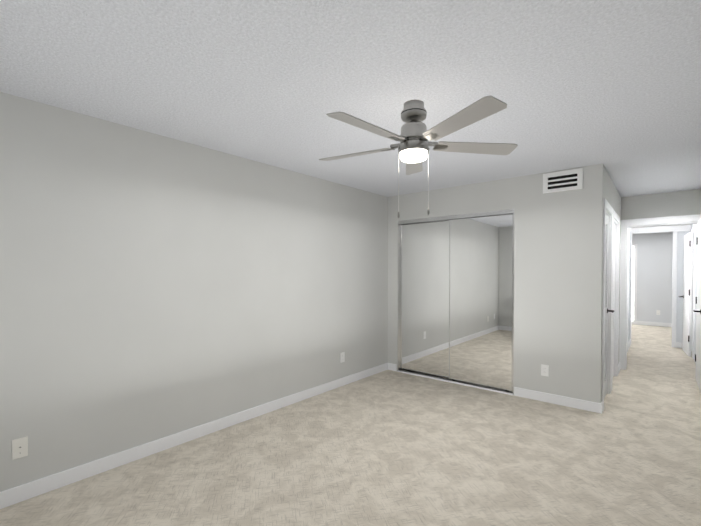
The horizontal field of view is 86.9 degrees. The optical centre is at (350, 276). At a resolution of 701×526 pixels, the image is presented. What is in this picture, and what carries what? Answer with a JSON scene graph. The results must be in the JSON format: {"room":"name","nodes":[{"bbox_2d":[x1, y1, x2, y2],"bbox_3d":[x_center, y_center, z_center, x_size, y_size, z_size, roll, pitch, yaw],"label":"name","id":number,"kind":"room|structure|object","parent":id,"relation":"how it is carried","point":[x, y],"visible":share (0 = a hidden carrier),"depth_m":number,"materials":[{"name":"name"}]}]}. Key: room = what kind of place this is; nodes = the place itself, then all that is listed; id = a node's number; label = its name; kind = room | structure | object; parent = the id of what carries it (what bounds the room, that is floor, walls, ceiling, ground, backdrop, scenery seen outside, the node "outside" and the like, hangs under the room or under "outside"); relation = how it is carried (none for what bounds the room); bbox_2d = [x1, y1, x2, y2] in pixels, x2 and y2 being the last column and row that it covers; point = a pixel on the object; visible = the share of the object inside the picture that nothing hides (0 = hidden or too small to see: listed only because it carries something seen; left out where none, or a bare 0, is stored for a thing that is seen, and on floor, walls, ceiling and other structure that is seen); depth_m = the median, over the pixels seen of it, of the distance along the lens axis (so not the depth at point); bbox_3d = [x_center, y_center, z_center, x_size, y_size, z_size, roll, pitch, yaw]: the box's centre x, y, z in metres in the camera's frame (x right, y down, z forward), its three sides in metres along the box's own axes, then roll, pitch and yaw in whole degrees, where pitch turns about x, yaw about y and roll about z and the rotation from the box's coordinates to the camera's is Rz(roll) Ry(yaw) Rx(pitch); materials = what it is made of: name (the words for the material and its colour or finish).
{"room":"empty bedroom","nodes":[
{"label":"empty bedroom","id":0,"kind":"room"},
{"bbox_2d":[0,92,387,491],"bbox_3d":[-0.784,0.120,3.762,0.110,2.440,5.546,1,1,40],"label":"wall","id":1,"kind":"structure","parent":0,"point":[153,286],"depth_m":2.83,"materials":[{"name":"grey paint"}]},
{"bbox_2d":[12,436,27,459],"bbox_3d":[-1.995,1.037,2.237,0.011,0.118,0.072,1,1,40],"label":"outlet","id":2,"kind":"object","parent":1,"relation":"attached to","point":[19,447],"visible":1,"depth_m":2.23,"materials":[{"name":"white plastic"}]},
{"bbox_2d":[0,363,391,508],"bbox_3d":[-0.957,1.296,3.474,0.017,0.098,4.636,1,1,40],"label":"baseboard","id":3,"kind":"structure","parent":1,"relation":"attached to","point":[18,494],"depth_m":2.84,"materials":[{"name":"white"}]},
{"bbox_2d":[340,352,344,362],"bbox_3d":[-0.096,0.985,4.502,0.009,0.118,0.072,1,1,40],"label":"electrical outlet","id":4,"kind":"object","parent":1,"relation":"attached to","point":[342,357],"visible":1,"depth_m":4.50,"materials":[{"name":"white plastic"}]},
{"bbox_2d":[0,324,700,525],"bbox_3d":[2.201,1.340,5.944,7.682,0.060,12.700,1,1,40],"label":"floor","id":5,"kind":"structure","parent":0,"point":[389,448],"depth_m":2.65,"materials":[{"name":"carpet"}]},
{"bbox_2d":[0,0,700,196],"bbox_3d":[1.017,-1.132,3.183,3.592,0.080,7.000,1,1,40],"label":"ceiling","id":6,"kind":"structure","parent":0,"point":[613,87],"depth_m":2.00,"materials":[{"name":"white paint"}]},
{"bbox_2d":[319,96,517,217],"bbox_3d":[0.362,-0.723,2.311,1.305,0.713,1.285,1,1,40],"label":"fan","id":7,"kind":"object","parent":6,"relation":"hanging from","point":[413,144],"visible":1,"depth_m":2.25,"materials":[{"name":"grey wood"}]},
{"bbox_2d":[388,164,603,402],"bbox_3d":[1.526,0.110,4.471,2.518,2.440,0.110,1,1,40],"label":"wall","id":8,"kind":"structure","parent":0,"point":[558,259],"depth_m":3.92,"materials":[{"name":"grey paint"}]},
{"bbox_2d":[397,209,513,394],"bbox_3d":[1.261,0.283,4.665,1.535,2.090,0.087,1,1,40],"label":"mirrored closet doors","id":9,"kind":"structure","parent":8,"relation":"in","point":[455,297],"depth_m":4.58,"materials":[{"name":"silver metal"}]},
{"bbox_2d":[541,364,548,375],"bbox_3d":[2.071,1.003,3.949,0.072,0.118,0.010,1,1,40],"label":"outlet","id":10,"kind":"object","parent":8,"relation":"attached to","point":[544,370],"visible":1,"depth_m":3.95,"materials":[{"name":"white plastic"}]},
{"bbox_2d":[514,387,602,413],"bbox_3d":[2.152,1.290,3.891,0.820,0.098,0.028,1,1,40],"label":"baseboard","id":11,"kind":"structure","parent":8,"relation":"attached to","point":[591,406],"depth_m":3.85,"materials":[{"name":"white wood"}]},
{"bbox_2d":[543,168,582,193],"bbox_3d":[2.186,-0.983,3.823,0.361,0.205,0.012,1,1,40],"label":"air vent","id":12,"kind":"object","parent":8,"relation":"in","point":[566,180],"visible":1,"depth_m":3.81,"materials":[{"name":"white metal"}]},
{"bbox_2d":[604,167,630,363],"bbox_3d":[3.877,0.098,5.400,0.110,2.440,4.334,1,1,40],"label":"wall","id":13,"kind":"structure","parent":0,"point":[612,196],"depth_m":4.94,"materials":[{"name":"grey paint"}]},
{"bbox_2d":[601,198,612,410],"bbox_3d":[2.708,0.281,3.997,0.126,2.112,0.774,1,1,40],"label":"door frame","id":14,"kind":"structure","parent":13,"relation":"attached to","point":[607,206],"depth_m":4.18,"materials":[{"name":"white wood"}]},
{"bbox_2d":[604,215,613,397],"bbox_3d":[2.740,0.328,3.962,0.104,1.996,0.579,1,1,40],"label":"door","id":15,"kind":"structure","parent":13,"relation":"in","point":[606,312],"depth_m":4.13,"materials":[{"name":"white wood"}]},
{"bbox_2d":[613,224,614,375],"bbox_3d":[3.271,0.318,4.660,0.036,1.996,0.646,1,1,40],"label":"bathroom door","id":16,"kind":"structure","parent":13,"relation":"in","point":[613,298],"depth_m":4.83,"materials":[{"name":"white wood"}]},
{"bbox_2d":[611,209,619,382],"bbox_3d":[3.267,0.272,4.663,0.126,2.112,0.854,1,1,40],"label":"door frame","id":17,"kind":"structure","parent":13,"relation":"attached to","point":[616,217],"depth_m":4.89,"materials":[{"name":"white wood"}]},
{"bbox_2d":[627,229,628,351],"bbox_3d":[4.466,0.252,6.092,0.126,2.112,0.944,1,1,40],"label":"trim","id":18,"kind":"structure","parent":13,"relation":"attached to","point":[628,290],"depth_m":6.36,"materials":[{"name":"white wood"}]},
{"bbox_2d":[631,231,672,322],"bbox_3d":[6.247,0.023,10.749,7.902,2.440,0.110,1,1,40],"label":"wall","id":19,"kind":"structure","parent":0,"point":[654,268],"depth_m":9.42,"materials":[{"name":"grey paint"}]},
{"bbox_2d":[632,244,636,324],"bbox_3d":[7.077,0.204,9.935,0.960,2.100,0.070,1,1,40],"label":"door","id":20,"kind":"structure","parent":19,"relation":"in","point":[634,282],"depth_m":9.66,"materials":[{"name":"white wood"}]},
{"bbox_2d":[632,321,671,326],"bbox_3d":[6.207,1.194,10.718,7.682,0.098,0.014,1,1,40],"label":"baseboard","id":21,"kind":"structure","parent":19,"relation":"attached to","point":[638,322],"depth_m":9.44,"materials":[{"name":"white wood"}]},
{"bbox_2d":[631,228,690,342],"bbox_3d":[6.262,0.081,6.560,2.274,2.440,0.110,1,1,40],"label":"wall","id":22,"kind":"structure","parent":0,"point":[679,304],"depth_m":6.72,"materials":[{"name":"grey paint"}]},
{"bbox_2d":[630,225,691,347],"bbox_3d":[5.712,0.186,6.930,0.962,2.220,0.175,0,1,31],"label":"door frame","id":23,"kind":"structure","parent":22,"relation":"attached to","point":[674,229],"depth_m":6.77,"materials":[{"name":"white wood"}]},
{"bbox_2d":[621,189,700,369],"bbox_3d":[4.196,0.103,5.030,0.854,2.440,0.110,1,1,40],"label":"wall","id":24,"kind":"structure","parent":0,"point":[680,203],"depth_m":4.96,"materials":[{"name":"grey paint"}]},
{"bbox_2d":[619,214,700,377],"bbox_3d":[4.205,0.264,5.025,0.936,2.118,0.142,1,1,40],"label":"door frame","id":25,"kind":"structure","parent":24,"relation":"attached to","point":[662,221],"depth_m":5.22,"materials":[{"name":"white wood"}]},
{"bbox_2d":[631,224,691,230],"bbox_3d":[4.451,-1.097,8.592,7.682,0.300,5.700,1,1,40],"label":"ceiling","id":26,"kind":"structure","parent":0,"point":[661,226],"depth_m":6.84,"materials":[{"name":"white paint"}]},
{"bbox_2d":[692,224,696,363],"bbox_3d":[3.190,0.130,3.081,0.110,2.440,9.390,1,1,40],"label":"wall","id":27,"kind":"structure","parent":0,"point":[693,225],"depth_m":5.73,"materials":[{"name":"grey paint"}]},
{"bbox_2d":[678,232,692,356],"bbox_3d":[5.644,0.290,6.249,0.153,2.008,0.641,1,1,40],"label":"hall door","id":28,"kind":"structure","parent":27,"relation":"in","point":[687,294],"depth_m":6.10,"materials":[{"name":"white painted wood"},{"name":"black metal"}]},
{"bbox_2d":[691,226,694,358],"bbox_3d":[5.764,0.251,6.164,0.126,2.112,0.824,1,1,40],"label":"door frame","id":29,"kind":"structure","parent":27,"relation":"attached to","point":[693,278],"depth_m":5.89,"materials":[{"name":"white wood"}]},
{"bbox_2d":[693,218,700,393],"bbox_3d":[4.174,0.315,4.454,0.100,2.008,0.775,1,1,40],"label":"bedroom door","id":30,"kind":"structure","parent":27,"relation":"in","point":[698,338],"depth_m":4.46,"materials":[{"name":"white wood"}]}
]}

